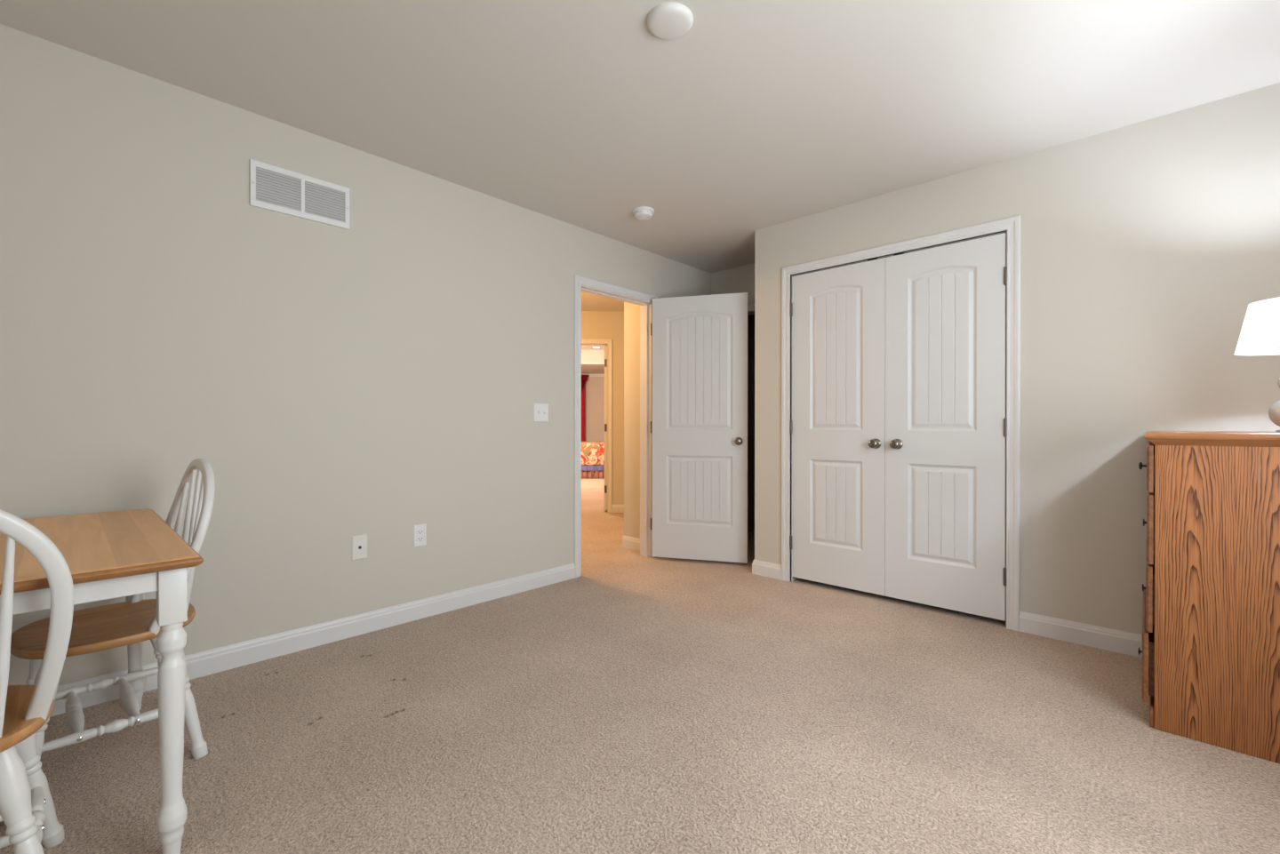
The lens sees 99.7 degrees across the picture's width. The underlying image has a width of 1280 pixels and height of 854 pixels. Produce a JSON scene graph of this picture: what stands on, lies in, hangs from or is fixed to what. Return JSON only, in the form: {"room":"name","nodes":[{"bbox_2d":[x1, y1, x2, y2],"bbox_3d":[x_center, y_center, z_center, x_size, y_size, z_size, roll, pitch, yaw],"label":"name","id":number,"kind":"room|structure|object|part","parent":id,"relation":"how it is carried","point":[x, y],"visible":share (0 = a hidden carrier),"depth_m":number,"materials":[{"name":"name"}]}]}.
{"room":"bedroom","nodes":[
{"label":"bedroom","id":0,"kind":"room"},
{"bbox_2d":[0,24,711,685],"bbox_3d":[-1.203,-0.176,3.034,0.120,2.440,5.275,0,0,43],"label":"wall","id":1,"kind":"structure","parent":0,"point":[380,377],"depth_m":2.44,"materials":[{"name":"paint"}]},
{"bbox_2d":[249,159,349,229],"bbox_3d":[-1.581,-1.081,2.532,0.014,0.202,0.406,0,0,43],"label":"air vent","id":2,"kind":"object","parent":1,"relation":"in","point":[272,188],"visible":1,"depth_m":2.52,"materials":[{"name":"white plastic"}]},
{"bbox_2d":[49,563,575,717],"bbox_3d":[-1.708,0.994,2.402,0.014,0.101,3.661,0,0,43],"label":"baseboard","id":3,"kind":"structure","parent":1,"relation":"attached to","point":[208,662],"depth_m":2.60,"materials":[{"name":"white paint"}]},
{"bbox_2d":[352,534,367,560],"bbox_3d":[-1.409,0.606,2.718,0.016,0.120,0.072,0,0,43],"label":"outlet","id":4,"kind":"object","parent":1,"relation":"attached to","point":[359,543],"visible":1,"depth_m":2.72,"materials":[{"name":"beige plastic"}]},
{"bbox_2d":[413,523,426,547],"bbox_3d":[-1.199,0.591,2.947,0.009,0.117,0.071,0,0,43],"label":"power outlet","id":5,"kind":"object","parent":1,"relation":"attached to","point":[420,531],"visible":1,"depth_m":2.94,"materials":[{"name":"white plastic"}]},
{"bbox_2d":[416,536,423,542],"bbox_3d":[-1.198,0.611,2.945,0.005,0.027,0.033,0,0,43],"label":"receptacle","id":6,"kind":"object","parent":5,"relation":"attached to","point":[420,539],"depth_m":2.94,"materials":[{"name":"white plastic"}]},
{"bbox_2d":[416,528,423,535],"bbox_3d":[-1.198,0.572,2.945,0.005,0.027,0.033,0,0,43],"label":"receptacle","id":7,"kind":"object","parent":5,"relation":"attached to","point":[420,532],"depth_m":2.94,"materials":[{"name":"white plastic"}]},
{"bbox_2d":[533,403,548,421],"bbox_3d":[-0.642,-0.095,3.532,0.017,0.116,0.116,0,0,43],"label":"light switch","id":8,"kind":"object","parent":1,"relation":"attached to","point":[540,411],"visible":1,"depth_m":3.53,"materials":[{"name":"white plastic"}]},
{"bbox_2d":[573,274,658,577],"bbox_3d":[-0.154,-0.005,4.052,0.017,2.097,0.874,0,0,43],"label":"trim","id":9,"kind":"structure","parent":1,"relation":"attached to","point":[579,281],"depth_m":3.76,"materials":[{"name":"white paint"}]},
{"bbox_2d":[581,285,652,557],"bbox_3d":[-0.206,0.021,4.096,0.120,2.045,0.762,0,0,43],"label":"trim","id":10,"kind":"structure","parent":1,"relation":"attached to","point":[645,307],"depth_m":4.35,"materials":[{"name":"white paint"}]},
{"bbox_2d":[650,292,747,563],"bbox_3d":[0.448,0.005,4.174,0.758,2.032,0.160,0,0,16],"label":"door","id":11,"kind":"structure","parent":1,"relation":"in","point":[699,425],"depth_m":4.15,"materials":[{"name":"white paint"}]},
{"bbox_3d":[0.736,0.107,4.040,0.062,0.062,0.062,0,0,16],"label":"knob","id":12,"kind":"part","parent":11,"relation":"part of","materials":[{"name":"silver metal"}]},
{"bbox_2d":[584,376,604,441],"bbox_3d":[-1.810,-0.425,14.398,7.600,2.900,0.100,0,0,-2],"label":"wall","id":13,"kind":"structure","parent":0,"point":[594,386],"depth_m":14.37,"materials":[{"name":"paint"}]},
{"bbox_2d":[581,311,623,504],"bbox_3d":[-0.817,-0.181,6.585,5.500,2.440,0.120,0,0,-2],"label":"wall","id":14,"kind":"structure","parent":0,"point":[595,324],"depth_m":6.54,"materials":[{"name":"paint"}]},
{"bbox_2d":[581,338,612,512],"bbox_3d":[-0.777,-0.013,6.518,0.881,2.103,0.017,0,0,-2],"label":"trim","id":15,"kind":"structure","parent":14,"relation":"attached to","point":[609,341],"depth_m":6.53,"materials":[{"name":"white paint"}]},
{"bbox_2d":[604,345,607,510],"bbox_3d":[-0.432,0.009,6.958,0.036,2.014,0.739,0,0,-2],"label":"door","id":16,"kind":"structure","parent":14,"relation":"in","point":[605,347],"depth_m":6.59,"materials":[{"name":"white paint"}]},
{"bbox_2d":[612,504,623,512],"bbox_3d":[-0.816,0.988,6.520,5.500,0.101,0.014,0,0,-2],"label":"baseboard","id":17,"kind":"structure","parent":14,"relation":"attached to","point":[616,508],"depth_m":6.53,"materials":[{"name":"white paint"}]},
{"bbox_2d":[624,302,639,538],"bbox_3d":[0.721,-0.178,5.383,0.291,2.440,2.200,0,0,43],"label":"wall","id":18,"kind":"structure","parent":0,"point":[631,312],"depth_m":4.62,"materials":[{"name":"paint"}]},
{"bbox_2d":[621,536,639,551],"bbox_3d":[0.704,0.991,5.391,0.287,0.101,2.214,0,0,43],"label":"baseboard","id":19,"kind":"structure","parent":18,"relation":"attached to","point":[627,542],"depth_m":4.61,"materials":[{"name":"white paint"}]},
{"bbox_2d":[0,478,1279,853],"bbox_3d":[-0.502,1.034,9.494,15.270,0.001,15.850,0,0,43],"label":"floor","id":20,"kind":"structure","parent":0,"point":[635,703],"depth_m":1.78,"materials":[{"name":"beige carpet"}]},
{"bbox_2d":[0,509,73,853],"bbox_3d":[-1.478,0.581,1.055,0.454,0.940,0.512,0,0,43],"label":"chair","id":21,"kind":"object","parent":20,"relation":"on","point":[28,812],"visible":1,"depth_m":1.10,"materials":[{"name":"white paint"}]},
{"bbox_3d":[-1.247,0.843,1.099,0.135,0.416,0.049,0,0,-6],"label":"leg","id":22,"kind":"part","parent":21,"relation":"part of","materials":[{"name":"white paint"}]},
{"bbox_3d":[-1.490,0.632,1.067,0.420,0.030,0.450,0,0,43],"label":"seat","id":23,"kind":"part","parent":21,"relation":"part of","materials":[{"name":"brown wood"}]},
{"bbox_3d":[-1.476,0.843,1.312,0.049,0.416,0.130,0,0,3],"label":"leg","id":24,"kind":"part","parent":21,"relation":"part of","materials":[{"name":"white paint"}]},
{"bbox_2d":[0,508,204,853],"bbox_3d":[-1.772,0.679,1.363,1.123,0.735,0.900,0,0,43],"label":"dining table","id":25,"kind":"object","parent":20,"relation":"on","point":[127,554],"visible":0.74,"depth_m":1.30,"materials":[{"name":"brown wood"}]},
{"bbox_3d":[-1.863,0.691,1.994,0.058,0.709,0.058,0,0,43],"label":"leg","id":26,"kind":"part","parent":25,"relation":"part of","materials":[{"name":"white paint"}]},
{"bbox_3d":[-1.137,0.692,1.311,0.058,0.709,0.058,0,0,43],"label":"leg","id":27,"kind":"part","parent":25,"relation":"part of","materials":[{"name":"white paint"}]},
{"bbox_2d":[10,458,215,759],"bbox_3d":[-1.680,0.580,1.732,0.512,0.940,0.454,0,0,41],"label":"chair","id":28,"kind":"object","parent":20,"relation":"on","point":[99,628],"visible":0.49,"depth_m":1.71,"materials":[{"name":"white wood"}]},
{"bbox_3d":[-1.936,0.842,1.724,0.130,0.416,0.049,0,0,1],"label":"leg","id":29,"kind":"part","parent":28,"relation":"part of","materials":[{"name":"white paint"}]},
{"bbox_3d":[-1.652,0.843,1.477,0.049,0.416,0.130,0,0,-9],"label":"leg","id":30,"kind":"part","parent":28,"relation":"part of","materials":[{"name":"white paint"}]},
{"bbox_3d":[-1.690,0.631,1.719,0.450,0.030,0.420,0,0,41],"label":"seat","id":31,"kind":"part","parent":28,"relation":"part of","materials":[{"name":"brown wood"}]},
{"bbox_3d":[-1.732,0.842,1.961,0.049,0.416,0.135,0,0,-8],"label":"leg","id":32,"kind":"part","parent":28,"relation":"part of","materials":[{"name":"white paint"}]},
{"bbox_3d":[-1.446,0.842,1.712,0.135,0.416,0.049,0,0,0],"label":"leg","id":33,"kind":"part","parent":28,"relation":"part of","materials":[{"name":"white paint"}]},
{"bbox_2d":[581,441,604,478],"bbox_3d":[-1.069,0.678,11.458,2.000,0.705,1.426,0,0,-2],"label":"bed","id":34,"kind":"object","parent":20,"relation":"on","point":[592,452],"visible":0.22,"depth_m":10.78,"materials":[{"name":"multicoloured fabric"}]},
{"bbox_2d":[581,441,604,465],"bbox_3d":[-1.070,0.555,11.471,2.000,0.460,1.400,0,0,-2],"label":"bedspread","id":35,"kind":"object","parent":34,"relation":"on","point":[592,452],"depth_m":10.78,"materials":[{"name":"multicoloured fabric"}]},
{"bbox_2d":[1137,431,1279,763],"bbox_3d":[2.216,0.533,1.968,0.584,1.030,0.787,0,0,43],"label":"dresser","id":36,"kind":"object","parent":20,"relation":"on","point":[1211,651],"visible":1,"depth_m":1.78,"materials":[{"name":"brown wood"}]},
{"bbox_3d":[1.885,0.146,2.026,0.022,0.029,0.029,0,0,43],"label":"drawer knob","id":37,"kind":"part","parent":36,"relation":"part of","materials":[{"name":"black metal"}]},
{"bbox_3d":[2.177,0.844,2.007,0.453,0.244,0.723,0,0,43],"label":"drawer","id":38,"kind":"part","parent":36,"relation":"part of","materials":[{"name":"brown wood"}]},
{"bbox_3d":[2.180,0.603,2.003,0.443,0.228,0.723,0,0,43],"label":"drawer","id":39,"kind":"part","parent":36,"relation":"part of","materials":[{"name":"brown wood"}]},
{"bbox_3d":[2.181,0.358,2.002,0.441,0.241,0.723,0,0,43],"label":"drawer","id":40,"kind":"part","parent":36,"relation":"part of","materials":[{"name":"brown wood"}]},
{"bbox_3d":[2.181,0.146,2.002,0.442,0.165,0.723,0,0,43],"label":"drawer","id":41,"kind":"part","parent":36,"relation":"part of","materials":[{"name":"brown wood"}]},
{"bbox_2d":[1233,296,1279,432],"bbox_3d":[2.216,-0.207,1.829,0.274,0.451,0.274,0,0,43],"label":"table lamp","id":42,"kind":"object","parent":36,"relation":"on","point":[1260,335],"visible":1,"depth_m":1.83,"materials":[{"name":"fabric"}]},
{"bbox_3d":[2.216,-0.346,1.829,0.272,0.170,0.272,0,0,43],"label":"lamp shade","id":43,"kind":"part","parent":42,"relation":"part of","materials":[{"name":"white fabric"}]},
{"bbox_2d":[0,0,1279,374],"bbox_3d":[-1.162,-1.604,8.318,14.570,0.442,13.275,0,0,43],"label":"ceiling","id":44,"kind":"structure","parent":0,"point":[764,114],"depth_m":2.18,"materials":[{"name":"white paint"}]},
{"bbox_2d":[581,375,588,441],"bbox_3d":[-1.819,-0.185,14.196,0.930,2.380,0.167,0,0,-2],"label":"curtain","id":45,"kind":"object","parent":44,"relation":"hanging from","point":[584,378],"visible":0.2,"depth_m":14.23,"materials":[{"name":"red fabric"}]},
{"bbox_3d":[-1.838,-0.155,14.228,0.775,2.320,0.103,0,0,-2],"label":"drape panel","id":46,"kind":"part","parent":45,"relation":"part of","materials":[{"name":"red fabric"}]},
{"bbox_2d":[632,206,654,220],"bbox_3d":[0.024,-1.372,3.483,0.136,0.047,0.136,0,0,43],"label":"smoke detector","id":47,"kind":"object","parent":44,"relation":"attached to","point":[642,212],"visible":1,"depth_m":3.44,"materials":[{"name":"white plastic"}]},
{"bbox_2d":[711,263,754,315],"bbox_3d":[1.968,-0.175,3.756,3.755,2.440,0.120,0,0,43],"label":"wall","id":48,"kind":"structure","parent":0,"point":[740,279],"depth_m":4.73,"materials":[{"name":"paint"}]},
{"bbox_2d":[747,304,754,311],"bbox_3d":[0.968,-0.002,4.601,0.826,2.090,0.017,0,0,43],"label":"trim","id":49,"kind":"structure","parent":48,"relation":"attached to","point":[750,308],"depth_m":4.61,"materials":[{"name":"white paint"}]},
{"bbox_2d":[747,314,754,532],"bbox_3d":[1.426,-0.202,5.088,0.950,2.490,1.080,0,0,43],"label":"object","id":50,"kind":"structure","parent":0,"point":[750,318],"depth_m":5.38,"materials":[{"name":"paint"}]},
{"bbox_2d":[754,82,1279,634],"bbox_3d":[1.826,-0.173,2.976,2.655,2.440,0.120,0,0,43],"label":"wall","id":51,"kind":"structure","parent":0,"point":[1147,246],"depth_m":2.55,"materials":[{"name":"paint"}]},
{"bbox_2d":[752,560,781,580],"bbox_3d":[0.884,0.994,3.769,0.229,0.101,0.014,0,0,43],"label":"baseboard","id":52,"kind":"structure","parent":51,"relation":"attached to","point":[765,569],"depth_m":3.76,"materials":[{"name":"white paint"}]},
{"bbox_2d":[790,257,885,595],"bbox_3d":[1.234,-0.005,3.434,0.613,2.033,0.098,0,0,43],"label":"door","id":53,"kind":"structure","parent":51,"relation":"in","point":[837,423],"depth_m":3.42,"materials":[{"name":"white paint"}]},
{"bbox_3d":[1.407,0.101,3.247,0.062,0.062,0.062,0,0,43],"label":"knob","id":54,"kind":"part","parent":53,"relation":"part of","materials":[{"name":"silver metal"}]},
{"bbox_2d":[781,215,1020,631],"bbox_3d":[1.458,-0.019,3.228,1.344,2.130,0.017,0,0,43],"label":"trim","id":55,"kind":"structure","parent":51,"relation":"attached to","point":[1012,225],"depth_m":2.80,"materials":[{"name":"white paint"}]},
{"bbox_2d":[885,232,1007,621],"bbox_3d":[1.681,-0.004,3.013,0.613,2.033,0.098,0,0,43],"label":"door","id":56,"kind":"structure","parent":51,"relation":"in","point":[946,432],"depth_m":3.01,"materials":[{"name":"white paint"}]},
{"bbox_3d":[1.496,0.101,3.163,0.062,0.062,0.062,0,0,43],"label":"knob","id":57,"kind":"part","parent":56,"relation":"part of","materials":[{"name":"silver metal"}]},
{"bbox_2d":[1019,611,1142,657],"bbox_3d":[2.347,0.997,2.395,1.096,0.101,0.014,0,0,43],"label":"baseboard","id":58,"kind":"structure","parent":51,"relation":"attached to","point":[1100,637],"depth_m":2.60,"materials":[{"name":"white paint"}]},
{"bbox_3d":[-1.688,-0.419,10.485,10.840,2.900,10.840,0,0,43],"label":"wall","id":59,"kind":"structure","parent":0,"visible":0},
{"bbox_2d":[581,362,604,376],"bbox_3d":[-1.773,-1.391,13.209,7.600,0.115,2.275,0,0,-2],"label":"trim","id":60,"kind":"structure","parent":59,"relation":"attached to","point":[589,375],"depth_m":14.33,"materials":[{"name":"white paint"}]}
]}

